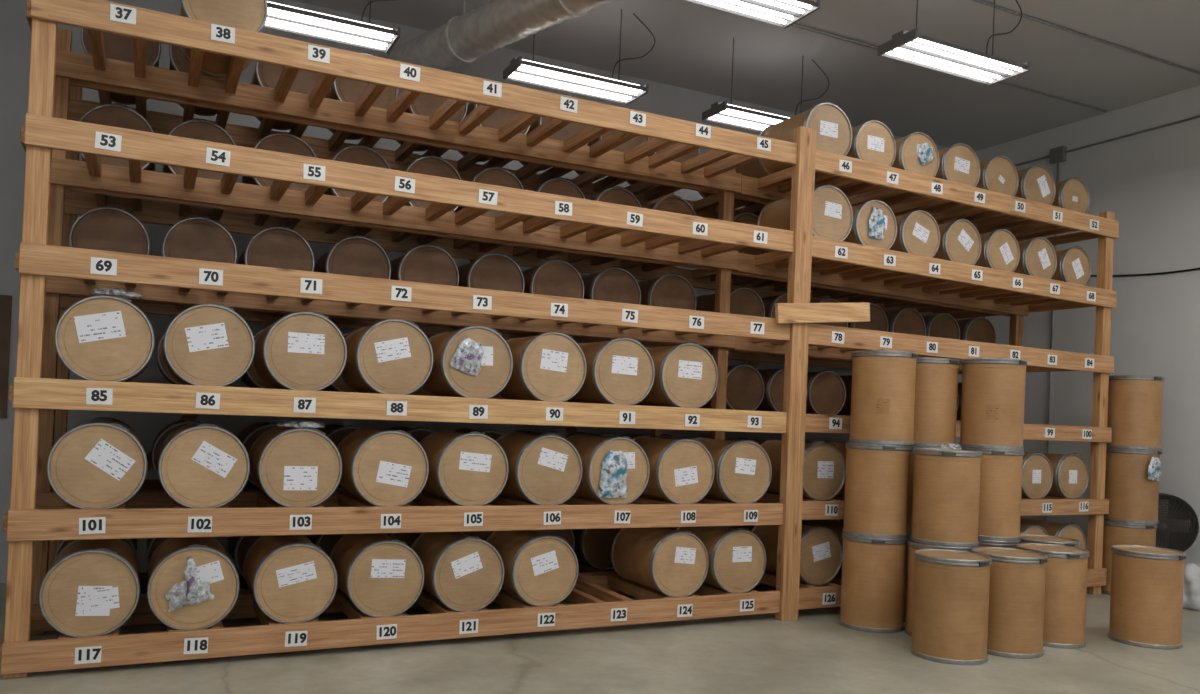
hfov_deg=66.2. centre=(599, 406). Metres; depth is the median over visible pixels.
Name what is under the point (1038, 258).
drum
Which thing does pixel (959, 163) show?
drum
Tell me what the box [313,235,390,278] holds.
drum
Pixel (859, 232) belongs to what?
drum
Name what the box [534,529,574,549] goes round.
drum
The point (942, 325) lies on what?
drum
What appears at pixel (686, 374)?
drum
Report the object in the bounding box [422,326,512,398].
drum
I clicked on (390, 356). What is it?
drum
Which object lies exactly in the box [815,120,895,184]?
drum
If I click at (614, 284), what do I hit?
drum
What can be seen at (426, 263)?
drum
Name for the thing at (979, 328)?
drum
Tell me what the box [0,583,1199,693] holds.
floor
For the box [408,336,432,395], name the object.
drum
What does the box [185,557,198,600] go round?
pouch
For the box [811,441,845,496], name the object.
drum
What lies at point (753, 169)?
drum
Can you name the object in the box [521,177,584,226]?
drum
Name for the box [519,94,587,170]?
drum
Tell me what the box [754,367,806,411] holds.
drum
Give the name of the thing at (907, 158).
drum
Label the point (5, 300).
board
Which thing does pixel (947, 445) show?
bag
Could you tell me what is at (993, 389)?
drum
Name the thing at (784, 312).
plank
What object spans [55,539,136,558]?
drum
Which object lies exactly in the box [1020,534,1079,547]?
drum
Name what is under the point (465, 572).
drum
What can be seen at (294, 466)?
drum
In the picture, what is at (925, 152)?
pouch
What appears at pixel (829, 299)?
drum
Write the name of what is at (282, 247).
drum
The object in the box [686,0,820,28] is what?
light
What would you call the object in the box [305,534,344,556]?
drum
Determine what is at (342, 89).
drum
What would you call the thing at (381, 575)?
drum
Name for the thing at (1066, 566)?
drum
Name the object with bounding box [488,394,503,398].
drum
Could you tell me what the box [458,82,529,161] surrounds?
drum
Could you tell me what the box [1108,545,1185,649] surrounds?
drum
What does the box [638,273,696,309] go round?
drum
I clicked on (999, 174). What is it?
drum
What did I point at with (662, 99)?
wall
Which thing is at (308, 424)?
bag
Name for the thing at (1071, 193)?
drum
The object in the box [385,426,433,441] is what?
drum
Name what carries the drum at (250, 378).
on the storage rack
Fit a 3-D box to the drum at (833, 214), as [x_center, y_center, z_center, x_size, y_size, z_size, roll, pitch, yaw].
[1.763,-1.603,7.967,0.500,0.510,0.690,3,-1,-26]
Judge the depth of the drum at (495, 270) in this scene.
7.59 m
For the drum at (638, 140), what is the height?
0.506 m
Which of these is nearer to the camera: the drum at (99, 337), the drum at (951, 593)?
the drum at (99, 337)
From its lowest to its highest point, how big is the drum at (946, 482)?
0.705 m
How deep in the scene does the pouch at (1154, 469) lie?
8.88 m
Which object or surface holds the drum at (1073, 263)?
on the storage rack
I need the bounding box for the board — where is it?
[0,295,11,417]
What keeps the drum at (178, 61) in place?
on the storage rack
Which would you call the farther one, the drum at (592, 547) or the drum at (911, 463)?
the drum at (592, 547)
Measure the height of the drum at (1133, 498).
0.720 m
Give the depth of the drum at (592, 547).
8.02 m
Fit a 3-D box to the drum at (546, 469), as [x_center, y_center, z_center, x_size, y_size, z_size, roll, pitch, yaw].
[-0.499,0.442,6.761,0.504,0.514,0.690,3,-1,-26]
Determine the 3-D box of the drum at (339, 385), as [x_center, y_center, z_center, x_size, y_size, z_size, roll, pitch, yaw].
[-2.021,-0.335,7.364,0.496,0.506,0.690,3,-1,-26]
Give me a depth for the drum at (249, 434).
6.81 m
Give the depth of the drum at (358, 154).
7.10 m
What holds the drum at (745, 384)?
on the storage rack
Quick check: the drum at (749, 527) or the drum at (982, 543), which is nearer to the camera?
the drum at (982, 543)
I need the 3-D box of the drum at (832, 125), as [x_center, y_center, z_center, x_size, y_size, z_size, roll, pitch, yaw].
[1.769,-2.302,8.006,0.500,0.509,0.690,3,-1,-26]
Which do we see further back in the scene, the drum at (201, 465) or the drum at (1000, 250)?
the drum at (1000, 250)
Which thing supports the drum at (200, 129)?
on the storage rack
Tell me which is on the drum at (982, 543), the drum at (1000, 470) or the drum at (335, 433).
the drum at (1000, 470)
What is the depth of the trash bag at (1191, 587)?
8.44 m
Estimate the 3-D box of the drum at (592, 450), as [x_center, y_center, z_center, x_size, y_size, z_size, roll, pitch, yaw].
[-0.006,0.466,7.004,0.504,0.510,0.690,3,-1,-26]
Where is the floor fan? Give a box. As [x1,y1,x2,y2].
[1156,493,1198,551]
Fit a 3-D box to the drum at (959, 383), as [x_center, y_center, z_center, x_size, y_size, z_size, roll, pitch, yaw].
[3.965,-0.052,10.316,0.470,0.480,0.690,3,-1,-26]
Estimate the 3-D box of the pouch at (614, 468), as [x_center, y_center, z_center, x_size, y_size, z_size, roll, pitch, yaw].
[0.112,0.490,6.641,0.234,0.351,0.058,3,-1,-26]
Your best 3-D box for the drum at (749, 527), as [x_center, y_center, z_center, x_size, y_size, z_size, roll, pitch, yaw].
[1.141,1.228,8.972,0.470,0.480,0.690,3,-1,-26]
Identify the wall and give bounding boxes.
[0,0,961,582]
[969,85,1199,565]
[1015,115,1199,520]
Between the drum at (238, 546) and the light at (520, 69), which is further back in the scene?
the light at (520, 69)
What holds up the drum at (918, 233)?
on the storage rack
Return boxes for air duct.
[388,0,611,70]
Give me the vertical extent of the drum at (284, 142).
0.506 m
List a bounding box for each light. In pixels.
[264,0,400,53]
[503,9,654,104]
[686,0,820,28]
[702,38,828,131]
[877,0,1029,85]
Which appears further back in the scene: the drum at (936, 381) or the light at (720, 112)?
the light at (720, 112)
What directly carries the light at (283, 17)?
hanging from the ceiling
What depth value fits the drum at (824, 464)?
7.63 m
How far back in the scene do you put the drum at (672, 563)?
6.98 m
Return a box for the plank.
[775,302,869,323]
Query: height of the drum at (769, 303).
0.480 m
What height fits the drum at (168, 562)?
0.514 m
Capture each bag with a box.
[91,288,143,298]
[277,419,324,427]
[939,443,961,448]
[1183,563,1199,610]
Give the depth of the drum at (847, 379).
9.38 m
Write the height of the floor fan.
0.999 m
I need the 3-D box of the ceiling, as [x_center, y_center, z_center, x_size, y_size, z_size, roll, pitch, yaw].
[0.920,-3.689,2.603,16.150,0.100,14.150,3,-1,-26]
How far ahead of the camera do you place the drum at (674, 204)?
8.33 m
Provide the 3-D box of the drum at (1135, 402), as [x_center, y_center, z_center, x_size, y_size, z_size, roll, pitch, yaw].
[5.321,0.061,9.179,0.524,0.720,0.534,3,-1,-26]
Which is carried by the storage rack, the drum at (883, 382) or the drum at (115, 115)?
the drum at (115, 115)
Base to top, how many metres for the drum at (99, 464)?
0.504 m
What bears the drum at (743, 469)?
on the storage rack
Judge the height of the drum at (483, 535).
0.506 m
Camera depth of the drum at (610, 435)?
8.20 m
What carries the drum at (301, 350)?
on the storage rack
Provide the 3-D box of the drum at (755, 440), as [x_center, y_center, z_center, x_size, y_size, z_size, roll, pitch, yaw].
[1.641,0.551,9.185,0.470,0.480,0.690,3,-1,-26]
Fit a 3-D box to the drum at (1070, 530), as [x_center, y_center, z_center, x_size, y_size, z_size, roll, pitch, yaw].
[4.433,1.359,9.258,0.450,0.455,0.690,3,-1,-26]
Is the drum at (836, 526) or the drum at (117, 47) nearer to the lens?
the drum at (117, 47)
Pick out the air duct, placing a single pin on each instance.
(490, 26)
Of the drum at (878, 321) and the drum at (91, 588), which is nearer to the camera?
the drum at (91, 588)
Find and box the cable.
[1090,268,1199,276]
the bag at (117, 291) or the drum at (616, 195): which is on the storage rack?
the drum at (616, 195)
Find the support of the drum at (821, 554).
on the storage rack
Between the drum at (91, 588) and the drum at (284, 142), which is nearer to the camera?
the drum at (91, 588)
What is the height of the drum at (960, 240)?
0.466 m
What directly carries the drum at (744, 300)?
on the storage rack
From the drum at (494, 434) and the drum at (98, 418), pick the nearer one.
the drum at (98, 418)
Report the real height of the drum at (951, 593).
0.700 m
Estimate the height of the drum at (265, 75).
0.506 m
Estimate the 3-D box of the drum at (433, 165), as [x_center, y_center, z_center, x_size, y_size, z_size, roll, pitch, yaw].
[-1.474,-1.752,7.620,0.496,0.506,0.690,3,-1,-26]
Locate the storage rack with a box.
[0,0,1118,678]
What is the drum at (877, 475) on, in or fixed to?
on the drum at (873, 569)
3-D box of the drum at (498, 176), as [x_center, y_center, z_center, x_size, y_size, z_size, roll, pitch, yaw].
[-0.990,-1.731,7.880,0.496,0.506,0.690,3,-1,-26]
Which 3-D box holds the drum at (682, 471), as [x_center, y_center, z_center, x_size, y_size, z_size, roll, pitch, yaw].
[0.504,0.491,7.255,0.504,0.504,0.690,3,-1,-26]
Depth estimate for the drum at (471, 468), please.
6.23 m
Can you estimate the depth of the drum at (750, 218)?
8.67 m
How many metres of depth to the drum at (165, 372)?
6.48 m
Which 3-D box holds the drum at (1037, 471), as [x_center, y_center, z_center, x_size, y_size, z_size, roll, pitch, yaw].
[3.998,0.657,9.037,0.450,0.455,0.690,3,-1,-26]
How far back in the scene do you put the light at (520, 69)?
8.17 m
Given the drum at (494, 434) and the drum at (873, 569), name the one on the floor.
the drum at (873, 569)
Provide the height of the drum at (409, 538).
0.506 m
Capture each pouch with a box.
[166,579,214,611]
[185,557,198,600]
[451,338,483,376]
[598,450,627,497]
[869,207,884,239]
[918,142,934,165]
[1148,457,1160,480]
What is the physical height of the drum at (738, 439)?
0.480 m
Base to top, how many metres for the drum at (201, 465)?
0.514 m
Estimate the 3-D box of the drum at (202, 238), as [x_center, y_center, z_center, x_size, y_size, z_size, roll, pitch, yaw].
[-3.005,-1.114,6.877,0.496,0.506,0.690,3,-1,-26]
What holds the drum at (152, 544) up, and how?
on the storage rack
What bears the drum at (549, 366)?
on the storage rack
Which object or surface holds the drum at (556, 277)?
on the storage rack
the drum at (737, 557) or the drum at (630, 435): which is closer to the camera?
the drum at (737, 557)
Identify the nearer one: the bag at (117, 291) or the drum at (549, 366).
the bag at (117, 291)
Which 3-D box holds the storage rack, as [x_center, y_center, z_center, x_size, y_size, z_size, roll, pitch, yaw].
[0.445,-0.442,8.025,9.229,4.200,2.293,3,-1,-26]
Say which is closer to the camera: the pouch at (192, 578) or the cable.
the pouch at (192, 578)
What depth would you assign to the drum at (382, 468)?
5.98 m
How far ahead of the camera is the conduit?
8.74 m
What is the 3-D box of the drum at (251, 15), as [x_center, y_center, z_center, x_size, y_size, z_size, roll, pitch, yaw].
[-2.466,-2.510,5.989,0.504,0.514,0.690,3,-1,-26]
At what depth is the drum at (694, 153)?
8.39 m
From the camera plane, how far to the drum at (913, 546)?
6.94 m
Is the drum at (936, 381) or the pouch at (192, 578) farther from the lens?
the drum at (936, 381)
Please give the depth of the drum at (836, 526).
8.09 m
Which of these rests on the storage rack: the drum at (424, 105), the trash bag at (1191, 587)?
the drum at (424, 105)
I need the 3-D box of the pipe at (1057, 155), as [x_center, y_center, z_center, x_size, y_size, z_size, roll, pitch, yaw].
[6.400,-0.796,9.092,0.070,4.600,6.900,3,-1,-26]
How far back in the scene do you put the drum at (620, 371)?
6.72 m
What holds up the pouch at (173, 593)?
attached to the drum at (168, 562)
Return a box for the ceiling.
[293,0,1199,150]
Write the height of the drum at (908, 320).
0.480 m
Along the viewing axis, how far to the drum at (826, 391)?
9.13 m
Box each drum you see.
[39,539,139,637]
[47,420,146,508]
[55,295,154,381]
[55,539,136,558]
[69,206,149,254]
[72,417,133,430]
[79,103,154,170]
[81,28,160,104]
[146,537,218,568]
[147,537,239,630]
[152,420,200,475]
[156,332,185,384]
[158,423,249,507]
[162,216,236,263]
[162,304,254,386]
[163,119,235,179]
[169,45,241,115]
[180,0,267,76]
[228,536,260,576]
[236,422,278,486]
[238,226,314,271]
[240,329,273,388]
[242,132,316,191]
[243,535,337,623]
[249,426,341,506]
[250,62,319,129]
[253,312,346,390]
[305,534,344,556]
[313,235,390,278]
[318,424,361,489]
[322,331,356,392]
[324,145,389,202]
[325,53,397,139]
[330,533,423,617]
[337,428,428,506]
[340,319,432,394]
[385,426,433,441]
[386,532,421,546]
[387,155,460,211]
[390,244,458,285]
[396,68,467,151]
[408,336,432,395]
[410,532,503,611]
[419,430,508,505]
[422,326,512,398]
[453,428,503,439]
[455,166,523,217]
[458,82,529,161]
[458,252,524,292]
[462,531,493,540]
[486,530,577,606]
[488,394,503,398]
[495,432,581,504]
[498,332,586,401]
[513,430,565,438]
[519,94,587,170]
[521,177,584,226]
[522,259,583,298]
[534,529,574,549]
[565,431,620,437]
[566,434,649,504]
[569,338,654,404]
[572,528,620,569]
[574,107,648,179]
[582,266,640,304]
[588,186,641,234]
[610,527,708,597]
[621,433,675,438]
[626,137,699,184]
[633,436,714,503]
[635,342,717,407]
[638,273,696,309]
[642,195,695,242]
[675,526,765,592]
[692,437,771,503]
[696,286,764,316]
[698,160,767,197]
[700,363,763,410]
[701,437,746,440]
[723,525,754,531]
[733,212,766,254]
[746,438,781,444]
[751,524,842,585]
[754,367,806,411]
[757,184,852,251]
[758,102,851,174]
[760,439,845,500]
[761,292,786,317]
[802,519,843,575]
[806,369,845,414]
[810,297,847,326]
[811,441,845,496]
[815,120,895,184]
[836,375,851,415]
[839,532,907,632]
[842,442,910,538]
[844,200,896,249]
[848,302,887,331]
[849,351,917,444]
[859,132,938,193]
[884,307,925,335]
[889,210,939,257]
[904,534,910,622]
[905,539,976,635]
[907,446,939,533]
[910,448,982,546]
[910,549,991,664]
[911,358,959,446]
[922,312,959,339]
[933,218,980,264]
[935,143,979,186]
[956,316,995,343]
[957,382,961,420]
[958,447,1023,540]
[959,358,1027,449]
[971,547,1047,658]
[975,229,1019,271]
[976,155,1018,195]
[977,539,1022,548]
[1014,237,1056,278]
[1015,165,1055,204]
[1016,543,1089,648]
[1020,518,1085,548]
[1020,524,1047,534]
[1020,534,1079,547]
[1021,452,1052,498]
[1024,452,1088,498]
[1051,246,1090,285]
[1052,177,1089,212]
[1101,520,1157,594]
[1104,448,1161,523]
[1106,375,1164,449]
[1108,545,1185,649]
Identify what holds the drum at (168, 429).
on the storage rack
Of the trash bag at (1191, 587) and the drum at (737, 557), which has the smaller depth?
the drum at (737, 557)
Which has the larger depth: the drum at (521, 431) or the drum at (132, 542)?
the drum at (521, 431)
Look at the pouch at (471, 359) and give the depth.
6.16 m
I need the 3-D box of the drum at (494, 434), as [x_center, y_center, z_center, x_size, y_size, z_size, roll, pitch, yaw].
[-1.059,0.433,7.865,0.496,0.506,0.690,3,-1,-26]
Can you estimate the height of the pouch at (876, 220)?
0.269 m
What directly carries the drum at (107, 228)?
on the storage rack
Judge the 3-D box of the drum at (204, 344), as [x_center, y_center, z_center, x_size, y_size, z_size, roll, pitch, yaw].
[-2.470,-0.367,5.783,0.504,0.509,0.690,3,-1,-26]
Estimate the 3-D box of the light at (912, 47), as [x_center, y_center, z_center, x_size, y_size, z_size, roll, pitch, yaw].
[2.932,-3.132,7.393,1.433,0.787,0.400,3,-1,-26]
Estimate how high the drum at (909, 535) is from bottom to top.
0.710 m
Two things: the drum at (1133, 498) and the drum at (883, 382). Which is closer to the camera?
the drum at (883, 382)
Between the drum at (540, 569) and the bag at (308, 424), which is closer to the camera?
the bag at (308, 424)
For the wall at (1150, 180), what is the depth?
10.16 m
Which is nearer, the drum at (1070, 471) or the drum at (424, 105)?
the drum at (424, 105)
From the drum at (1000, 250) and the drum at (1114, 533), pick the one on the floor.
the drum at (1114, 533)
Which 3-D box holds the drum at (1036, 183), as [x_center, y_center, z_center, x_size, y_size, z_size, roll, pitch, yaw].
[4.074,-2.101,9.142,0.450,0.450,0.690,3,-1,-26]
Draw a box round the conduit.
[791,0,1199,112]
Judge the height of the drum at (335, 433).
0.506 m
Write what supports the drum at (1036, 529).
on the storage rack
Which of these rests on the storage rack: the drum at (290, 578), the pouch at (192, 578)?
the drum at (290, 578)
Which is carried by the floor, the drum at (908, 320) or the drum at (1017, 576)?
the drum at (1017, 576)

